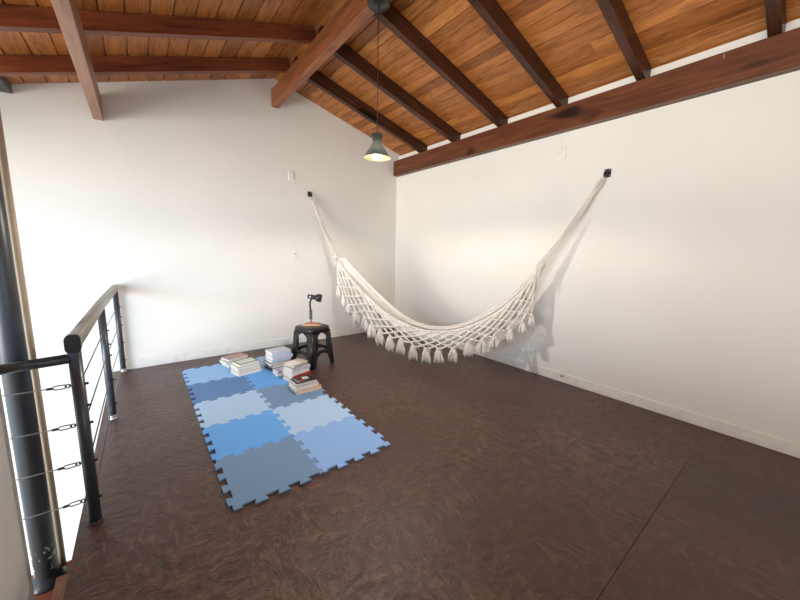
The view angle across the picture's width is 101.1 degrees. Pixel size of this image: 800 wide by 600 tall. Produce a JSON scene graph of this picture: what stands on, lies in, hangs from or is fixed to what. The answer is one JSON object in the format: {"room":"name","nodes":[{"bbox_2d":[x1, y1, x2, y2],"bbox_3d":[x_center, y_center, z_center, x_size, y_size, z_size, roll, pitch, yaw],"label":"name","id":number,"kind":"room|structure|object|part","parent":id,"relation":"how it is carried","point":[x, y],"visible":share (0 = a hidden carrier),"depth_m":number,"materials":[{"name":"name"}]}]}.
{"room":"loft","nodes":[
{"label":"loft","id":0,"kind":"room"},
{"bbox_2d":[0,388,34,599],"bbox_3d":[-0.479,2.322,-0.115,0.210,3.600,4.415,-5,11,-38],"label":"wall","id":1,"kind":"structure","parent":0,"point":[16,583],"depth_m":1.41,"materials":[{"name":"grey paint"}]},
{"bbox_2d":[32,560,70,599],"bbox_3d":[-1.885,1.609,1.680,0.300,0.229,0.280,-5,11,-38],"label":"trim","id":2,"kind":"structure","parent":1,"relation":"attached to","point":[46,596],"depth_m":1.67,"materials":[{"name":"wood"}]},
{"bbox_2d":[0,170,68,595],"bbox_3d":[-1.819,-0.084,1.505,0.150,3.170,0.150,-5,11,-38],"label":"steel column","id":3,"kind":"structure","parent":2,"relation":"on","point":[21,408],"depth_m":1.58,"materials":[{"name":"black metal"}]},
{"bbox_2d":[0,110,66,565],"bbox_3d":[-1.843,-0.098,1.599,0.032,3.170,0.032,-5,11,-38],"label":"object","id":4,"kind":"object","parent":3,"relation":"attached to","point":[4,167],"visible":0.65,"depth_m":1.63,"materials":[{"name":"beige wood"}]},
{"bbox_2d":[0,78,400,575],"bbox_3d":[-2.506,0.269,4.236,6.450,6.305,0.200,-5,11,-38],"label":"wall","id":5,"kind":"structure","parent":0,"point":[182,199],"depth_m":3.84,"materials":[{"name":"white paint"}]},
{"bbox_2d":[0,76,11,93],"bbox_3d":[-3.437,-1.857,2.709,0.230,0.080,0.478,-5,11,-38],"label":"bracket","id":6,"kind":"object","parent":5,"relation":"attached to","point":[5,86],"visible":0.96,"depth_m":2.86,"materials":[{"name":"black metal"}]},
{"bbox_2d":[51,0,102,120],"bbox_3d":[-0.892,-1.481,0.595,0.077,0.218,7.000,-5,11,-38],"label":"beam","id":7,"kind":"structure","parent":5,"relation":"attached to","point":[66,11],"depth_m":2.18,"materials":[{"name":"brown wood"}]},
{"bbox_2d":[136,323,393,367],"bbox_3d":[-1.567,0.596,4.896,3.688,0.105,0.014,-5,11,-38],"label":"baseboard","id":8,"kind":"structure","parent":5,"relation":"attached to","point":[172,358],"depth_m":4.37,"materials":[{"name":"white paint"}]},
{"bbox_2d":[288,171,293,180],"bbox_3d":[-1.508,-1.719,4.563,0.075,0.118,0.012,-5,11,-38],"label":"blank plate","id":9,"kind":"object","parent":5,"relation":"attached to","point":[290,174],"visible":1,"depth_m":4.56,"materials":[{"name":"white plastic"}]},
{"bbox_2d":[292,251,296,258],"bbox_3d":[-1.514,-0.647,4.734,0.075,0.118,0.014,-5,11,-38],"label":"light switch","id":10,"kind":"object","parent":5,"relation":"attached to","point":[294,253],"visible":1,"depth_m":4.73,"materials":[{"name":"white plastic"}]},
{"bbox_2d":[271,0,374,107],"bbox_3d":[0.513,-2.183,1.594,0.084,0.208,7.000,-5,11,-38],"label":"ridge beam","id":11,"kind":"structure","parent":5,"relation":"attached to","point":[353,14],"depth_m":3.11,"materials":[{"name":"brown wood"}]},
{"bbox_2d":[364,0,389,161],"bbox_3d":[-0.170,-1.660,2.515,0.212,1.121,0.212,-5,11,-38],"label":"pendant lamp","id":12,"kind":"object","parent":11,"relation":"hanging from","point":[376,152],"visible":1,"depth_m":2.52,"materials":[{"name":"black metal"}]},
{"bbox_3d":[-0.179,-1.205,2.583,0.212,0.176,0.212,-5,11,-38],"label":"lamp shade","id":13,"kind":"part","parent":12,"relation":"part of","materials":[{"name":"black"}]},
{"bbox_3d":[-0.180,-1.155,2.590,0.076,0.100,0.076,-5,11,-38],"label":"bulb","id":14,"kind":"part","parent":12,"relation":"part of","materials":[{"name":"white glass"}]},
{"bbox_3d":[-0.168,-1.734,2.504,0.006,0.910,0.006,-5,11,-38],"label":"cord","id":15,"kind":"part","parent":12,"relation":"part of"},
{"bbox_3d":[-1.291,-1.520,4.741,0.060,0.086,0.054,-5,11,-38],"label":"wall hook","id":16,"kind":"object","parent":5,"relation":"attached to","visible":0},
{"bbox_2d":[310,177,604,362],"bbox_3d":[0.293,-0.280,4.048,3.622,2.106,0.268,5,9,26],"label":"hammock","id":17,"kind":"object","parent":16,"relation":"hanging from","point":[401,323],"visible":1,"depth_m":4.03,"materials":[{"name":"white fabric"}]},
{"bbox_3d":[-0.993,-0.990,4.640,0.655,0.910,0.027,5,9,25],"label":"cord","id":18,"kind":"part","parent":17,"relation":"part of","materials":[{"name":"fabric"}]},
{"bbox_3d":[-1.002,-0.986,4.656,0.264,0.923,0.570,-5,11,-38],"label":"cord","id":19,"kind":"part","parent":17,"relation":"part of","materials":[{"name":"fabric"}]},
{"bbox_3d":[-0.991,-0.991,4.649,0.277,0.923,0.569,-5,11,-38],"label":"cord","id":20,"kind":"part","parent":17,"relation":"part of","materials":[{"name":"fabric"}]},
{"bbox_3d":[1.665,-0.698,3.322,0.575,0.969,0.025,6,10,28],"label":"cord","id":21,"kind":"part","parent":17,"relation":"part of","materials":[{"name":"fabric"}]},
{"bbox_3d":[1.658,-0.692,3.318,0.240,0.984,0.524,-5,11,-38],"label":"cord","id":22,"kind":"part","parent":17,"relation":"part of","materials":[{"name":"fabric"}]},
{"bbox_3d":[1.662,-0.708,3.325,0.233,0.963,0.515,-5,11,-38],"label":"cord","id":23,"kind":"part","parent":17,"relation":"part of","materials":[{"name":"fabric"}]},
{"bbox_3d":[1.663,-0.680,3.315,0.254,0.988,0.536,-5,11,-38],"label":"cord","id":24,"kind":"part","parent":17,"relation":"part of","materials":[{"name":"fabric"}]},
{"bbox_3d":[1.655,-0.667,3.328,0.584,1.036,0.024,5,9,23],"label":"cord","id":25,"kind":"part","parent":17,"relation":"part of","materials":[{"name":"fabric"}]},
{"bbox_3d":[1.660,-0.668,3.318,0.278,1.014,0.530,-5,11,-38],"label":"cord","id":26,"kind":"part","parent":17,"relation":"part of","materials":[{"name":"fabric"}]},
{"bbox_3d":[1.659,-0.676,3.318,0.263,1.004,0.527,-5,11,-38],"label":"cord","id":27,"kind":"part","parent":17,"relation":"part of","materials":[{"name":"fabric"}]},
{"bbox_2d":[0,0,799,154],"bbox_3d":[-0.189,-1.722,0.985,6.486,1.509,7.200,-5,11,-38],"label":"ceiling","id":28,"kind":"structure","parent":0,"point":[573,39],"depth_m":2.94,"materials":[{"name":"brown wood"}]},
{"bbox_2d":[0,54,290,75],"bbox_3d":[-2.842,-1.957,2.748,3.937,1.398,0.068,-5,11,-38],"label":"rafter","id":29,"kind":"object","parent":28,"relation":"attached to","point":[10,64],"visible":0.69,"depth_m":3.03,"materials":[{"name":"brown wood"}]},
{"bbox_2d":[0,3,315,43],"bbox_3d":[-2.401,-1.866,2.192,3.937,1.398,0.068,-5,11,-38],"label":"rafter","id":30,"kind":"object","parent":28,"relation":"attached to","point":[13,17],"visible":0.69,"depth_m":2.52,"materials":[{"name":"brown wood"}]},
{"bbox_2d":[293,56,427,152],"bbox_3d":[-0.399,-2.515,4.458,2.136,0.699,0.068,-5,11,-38],"label":"rafter","id":31,"kind":"object","parent":28,"relation":"attached to","point":[318,79],"visible":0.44,"depth_m":4.36,"materials":[{"name":"brown wood"}]},
{"bbox_2d":[317,25,460,141],"bbox_3d":[0.017,-2.429,3.933,2.136,0.699,0.068,-5,11,-38],"label":"rafter","id":32,"kind":"object","parent":28,"relation":"attached to","point":[347,55],"visible":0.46,"depth_m":3.82,"materials":[{"name":"brown wood"}]},
{"bbox_2d":[373,3,508,126],"bbox_3d":[0.483,-2.332,3.347,2.136,0.699,0.068,-5,11,-38],"label":"rafter","id":33,"kind":"object","parent":28,"relation":"attached to","point":[392,18],"visible":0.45,"depth_m":3.24,"materials":[{"name":"brown wood"}]},
{"bbox_2d":[467,0,568,107],"bbox_3d":[0.926,-2.240,2.787,2.136,0.699,0.068,-5,11,-38],"label":"rafter","id":34,"kind":"object","parent":28,"relation":"attached to","point":[491,12],"visible":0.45,"depth_m":2.86,"materials":[{"name":"brown wood"}]},
{"bbox_2d":[596,0,651,80],"bbox_3d":[1.364,-2.150,2.235,2.136,0.699,0.068,-5,11,-38],"label":"rafter","id":35,"kind":"object","parent":28,"relation":"attached to","point":[614,12],"visible":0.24,"depth_m":2.53,"materials":[{"name":"brown wood"}]},
{"bbox_2d":[764,0,786,37],"bbox_3d":[1.838,-2.051,1.637,2.136,0.699,0.068,-5,11,-38],"label":"rafter","id":36,"kind":"object","parent":28,"relation":"attached to","point":[775,10],"visible":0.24,"depth_m":2.15,"materials":[{"name":"brown wood"}]},
{"bbox_2d":[63,328,799,599],"bbox_3d":[0.504,1.110,2.128,3.915,0.018,7.000,-5,11,-38],"label":"floor","id":37,"kind":"structure","parent":0,"point":[494,480],"depth_m":1.83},
{"bbox_2d":[0,285,126,524],"bbox_3d":[-2.300,0.480,2.603,0.275,0.974,2.610,-4,10,-32],"label":"railing","id":38,"kind":"object","parent":37,"relation":"on","point":[73,342],"visible":1,"depth_m":1.62,"materials":[{"name":"black metal"}]},
{"bbox_3d":[-1.632,0.286,1.477,0.224,0.056,0.046,-5,11,-38],"label":"rail","id":39,"kind":"part","parent":38,"relation":"part of","materials":[{"name":"black metal"}]},
{"bbox_3d":[-1.541,0.680,1.613,0.049,0.900,0.049,-5,11,-38],"label":"post","id":40,"kind":"part","parent":38,"relation":"part of","materials":[{"name":"black metal"}]},
{"bbox_3d":[-2.305,0.036,2.542,0.060,0.072,2.591,-5,11,-37],"label":"handrail","id":41,"kind":"part","parent":38,"relation":"part of","materials":[{"name":"brown wood"}]},
{"bbox_3d":[-2.313,0.517,2.602,0.049,0.900,0.049,-5,11,-38],"label":"post","id":42,"kind":"part","parent":38,"relation":"part of","materials":[{"name":"black metal"}]},
{"bbox_3d":[-3.072,0.353,3.607,0.049,0.900,0.049,-5,11,-38],"label":"post","id":43,"kind":"part","parent":38,"relation":"part of","materials":[{"name":"black metal"}]},
{"bbox_2d":[182,356,389,511],"bbox_3d":[-1.256,0.922,3.050,1.068,0.012,2.568,-5,11,-38],"label":"play mat","id":44,"kind":"object","parent":37,"relation":"on","point":[253,475],"depth_m":2.50,"materials":[{"name":"rubber"}]},
{"bbox_2d":[230,368,260,376],"bbox_3d":[-1.736,0.790,3.709,0.200,0.034,0.255,8,11,40],"label":"book","id":45,"kind":"object","parent":44,"relation":"on","point":[258,369],"visible":0.56,"depth_m":3.63,"materials":[{"name":"white paper"}]},
{"bbox_2d":[231,365,260,372],"bbox_3d":[-1.734,0.757,3.710,0.195,0.030,0.250,8,11,39],"label":"book","id":46,"kind":"object","parent":45,"relation":"on","point":[256,367],"visible":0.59,"depth_m":3.64,"materials":[{"name":"white paper"}]},
{"bbox_2d":[230,363,259,370],"bbox_3d":[-1.739,0.728,3.696,0.190,0.030,0.245,9,11,41],"label":"book","id":47,"kind":"object","parent":46,"relation":"on","point":[236,368],"visible":0.61,"depth_m":3.63,"materials":[{"name":"white paper"}]},
{"bbox_2d":[232,357,258,367],"bbox_3d":[-1.734,0.696,3.703,0.175,0.031,0.225,8,11,38],"label":"book","id":48,"kind":"object","parent":47,"relation":"on","point":[250,360],"visible":1,"depth_m":3.67,"materials":[{"name":"paper"}]},
{"bbox_2d":[265,364,281,370],"bbox_3d":[-1.430,0.771,3.878,0.190,0.034,0.245,9,12,43],"label":"book","id":49,"kind":"object","parent":44,"relation":"on","point":[266,366],"visible":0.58,"depth_m":3.77,"materials":[{"name":"paper"}]},
{"bbox_2d":[265,363,284,367],"bbox_3d":[-1.427,0.739,3.875,0.240,0.030,0.190,-7,12,-44],"label":"book","id":50,"kind":"object","parent":49,"relation":"on","point":[278,365],"visible":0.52,"depth_m":3.78,"materials":[{"name":"white paper"}]},
{"bbox_2d":[264,359,290,365],"bbox_3d":[-1.438,0.712,3.861,0.245,0.026,0.195,-7,11,-43],"label":"book","id":51,"kind":"object","parent":50,"relation":"on","point":[265,361],"visible":0.47,"depth_m":3.79,"materials":[{"name":"white paper"}]},
{"bbox_2d":[265,357,290,363],"bbox_3d":[-1.434,0.683,3.865,0.185,0.030,0.235,9,12,43],"label":"book","id":52,"kind":"object","parent":51,"relation":"on","point":[288,358],"visible":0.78,"depth_m":3.79,"materials":[{"name":"paper"}]},
{"bbox_2d":[265,353,292,360],"bbox_3d":[-1.420,0.651,3.869,0.190,0.032,0.250,9,11,41],"label":"book","id":53,"kind":"object","parent":52,"relation":"on","point":[291,354],"visible":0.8,"depth_m":3.79,"materials":[{"name":"paper"}]},
{"bbox_2d":[266,352,290,357],"bbox_3d":[-1.428,0.621,3.863,0.225,0.028,0.180,-7,12,-43],"label":"book","id":54,"kind":"object","parent":53,"relation":"on","point":[286,353],"visible":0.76,"depth_m":3.80,"materials":[{"name":"paper"}]},
{"bbox_2d":[265,346,290,355],"bbox_3d":[-1.429,0.593,3.854,0.180,0.030,0.225,9,11,43],"label":"book","id":55,"kind":"object","parent":54,"relation":"on","point":[278,350],"visible":1,"depth_m":3.82,"materials":[{"name":"paper"}]},
{"bbox_2d":[273,371,283,376],"bbox_3d":[-1.304,0.804,3.687,0.190,0.030,0.135,-6,11,-41],"label":"book","id":56,"kind":"object","parent":44,"relation":"on","point":[274,373],"visible":0.38,"depth_m":3.61,"materials":[{"name":"white paper"}]},
{"bbox_2d":[274,366,283,373],"bbox_3d":[-1.301,0.775,3.685,0.185,0.027,0.130,-7,12,-43],"label":"book","id":57,"kind":"object","parent":56,"relation":"on","point":[278,370],"visible":0.47,"depth_m":3.64,"materials":[{"name":"paper"}]},
{"bbox_2d":[291,387,321,394],"bbox_3d":[-0.935,0.878,3.287,0.250,0.017,0.185,-5,11,-38],"label":"book","id":58,"kind":"object","parent":44,"relation":"on","point":[317,388],"visible":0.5,"depth_m":3.21,"materials":[{"name":"beige paper"}]},
{"bbox_2d":[297,383,320,392],"bbox_3d":[-0.939,0.858,3.296,0.245,0.021,0.175,-6,11,-41],"label":"book","id":59,"kind":"object","parent":58,"relation":"on","point":[319,384],"visible":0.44,"depth_m":3.23,"materials":[{"name":"beige paper"}]},
{"bbox_2d":[288,381,317,390],"bbox_3d":[-0.959,0.832,3.276,0.235,0.036,0.170,-7,11,-42],"label":"book","id":60,"kind":"object","parent":59,"relation":"on","point":[291,385],"visible":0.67,"depth_m":3.21,"materials":[{"name":"white paper"}]},
{"bbox_2d":[290,374,316,386],"bbox_3d":[-0.959,0.799,3.275,0.215,0.029,0.165,-6,11,-42],"label":"book","id":61,"kind":"object","parent":60,"relation":"on","point":[306,379],"visible":1,"depth_m":3.25,"materials":[{"name":"black paper"}]},
{"bbox_3d":[-1.117,0.825,3.563,0.165,0.032,0.235,7,10,35],"label":"book","id":62,"kind":"object","parent":44,"relation":"on","visible":0},
{"bbox_2d":[284,370,310,378],"bbox_3d":[-1.111,0.792,3.561,0.170,0.034,0.235,8,11,38],"label":"book","id":63,"kind":"object","parent":62,"relation":"on","point":[309,371],"visible":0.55,"depth_m":3.50,"materials":[{"name":"red paper"}]},
{"bbox_2d":[283,368,308,376],"bbox_3d":[-1.120,0.756,3.549,0.165,0.040,0.225,7,10,34],"label":"book","id":64,"kind":"object","parent":63,"relation":"on","point":[286,372],"visible":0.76,"depth_m":3.48,"materials":[{"name":"white paper"}]},
{"bbox_2d":[284,363,309,372],"bbox_3d":[-1.111,0.717,3.549,0.165,0.036,0.225,7,10,36],"label":"book","id":65,"kind":"object","parent":64,"relation":"on","point":[305,366],"visible":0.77,"depth_m":3.48,"materials":[{"name":"white paper"}]},
{"bbox_2d":[285,362,307,368],"bbox_3d":[-1.118,0.692,3.547,0.150,0.014,0.200,6,10,29],"label":"book","id":66,"kind":"object","parent":65,"relation":"on","point":[306,362],"visible":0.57,"depth_m":3.48,"materials":[{"name":"beige paper"}]},
{"bbox_2d":[283,358,307,366],"bbox_3d":[-1.123,0.674,3.548,0.150,0.017,0.210,6,9,27],"label":"book","id":67,"kind":"object","parent":66,"relation":"on","point":[296,362],"visible":1,"depth_m":3.53,"materials":[{"name":"beige paper"}]},
{"bbox_3d":[-1.979,0.748,3.960,0.170,0.034,0.250,7,10,34],"label":"book","id":68,"kind":"object","parent":44,"relation":"on","visible":0},
{"bbox_2d":[220,357,246,364],"bbox_3d":[-1.994,0.716,3.943,0.170,0.032,0.250,8,11,37],"label":"book","id":69,"kind":"object","parent":68,"relation":"on","point":[221,360],"visible":0.42,"depth_m":3.84,"materials":[{"name":"white paper"}]},
{"bbox_2d":[221,352,247,361],"bbox_3d":[-1.987,0.684,3.956,0.165,0.027,0.240,7,10,33],"label":"book","id":70,"kind":"object","parent":69,"relation":"on","point":[236,356],"visible":1,"depth_m":3.93,"materials":[{"name":"paper"}]},
{"bbox_2d":[291,324,333,369],"bbox_3d":[-1.072,0.544,4.034,0.380,0.483,0.378,6,10,31],"label":"stool","id":71,"kind":"object","parent":37,"relation":"on","point":[311,333],"visible":0.85,"depth_m":3.91,"materials":[{"name":"black plastic"}]},
{"bbox_3d":[-1.256,0.574,3.996,0.113,0.428,0.113,6,10,31],"label":"leg","id":72,"kind":"part","parent":71,"relation":"part of","materials":[{"name":"black plastic"}]},
{"bbox_2d":[302,294,321,325],"bbox_3d":[-1.056,0.116,3.971,0.225,0.384,0.110,1,8,0],"label":"desk lamp","id":73,"kind":"object","parent":71,"relation":"on","point":[318,297],"visible":1,"depth_m":3.95,"materials":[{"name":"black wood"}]},
{"bbox_3d":[-1.068,0.339,4.004,0.329,0.067,0.329,6,10,31],"label":"seat","id":74,"kind":"part","parent":71,"relation":"part of","materials":[{"name":"black plastic"}]},
{"bbox_3d":[-1.030,0.599,3.857,0.113,0.428,0.113,6,10,31],"label":"leg","id":75,"kind":"part","parent":71,"relation":"part of","materials":[{"name":"black plastic"}]},
{"bbox_3d":[-0.889,0.569,4.081,0.113,0.428,0.113,6,10,31],"label":"leg","id":76,"kind":"part","parent":71,"relation":"part of","materials":[{"name":"black plastic"}]},
{"bbox_2d":[394,18,799,443],"bbox_3d":[2.209,0.811,3.302,0.250,5.700,7.200,-5,11,-38],"label":"wall","id":77,"kind":"structure","parent":0,"point":[677,284],"depth_m":2.95,"materials":[{"name":"white paint"}]},
{"bbox_2d":[558,145,566,160],"bbox_3d":[1.702,-1.543,3.455,0.012,0.140,0.085,-5,11,-38],"label":"blank plate","id":78,"kind":"object","parent":77,"relation":"attached to","point":[562,150],"visible":1,"depth_m":3.45,"materials":[{"name":"white plastic"}]},
{"bbox_2d":[393,27,799,176],"bbox_3d":[2.091,-1.778,2.899,0.135,0.238,6.980,-5,11,-38],"label":"beam","id":79,"kind":"structure","parent":77,"relation":"on","point":[779,54],"depth_m":2.84,"materials":[{"name":"brown wood"}]},
{"bbox_2d":[603,168,610,177],"bbox_3d":[1.961,-1.203,3.128,0.054,0.086,0.060,-5,11,-38],"label":"wall hook","id":80,"kind":"object","parent":77,"relation":"attached to","point":[607,172],"visible":1,"depth_m":3.13,"materials":[{"name":"black metal"}]},
{"bbox_2d":[444,341,799,457],"bbox_3d":[2.041,0.907,3.313,0.014,0.100,7.000,-5,11,-38],"label":"baseboard","id":81,"kind":"structure","parent":77,"relation":"attached to","point":[790,448],"depth_m":2.92,"materials":[{"name":"white paint"}]},
{"bbox_3d":[0.502,1.209,2.143,3.915,0.182,7.000,-5,11,-38],"label":"floor slab","id":82,"kind":"structure","parent":0,"visible":0},
{"bbox_2d":[51,573,68,599],"bbox_3d":[-1.282,1.414,1.199,0.060,0.180,0.880,-5,11,-38],"label":"joist","id":83,"kind":"object","parent":82,"relation":"attached to","point":[60,584],"visible":0.5,"depth_m":1.47,"materials":[{"name":"brown wood"}]}
]}

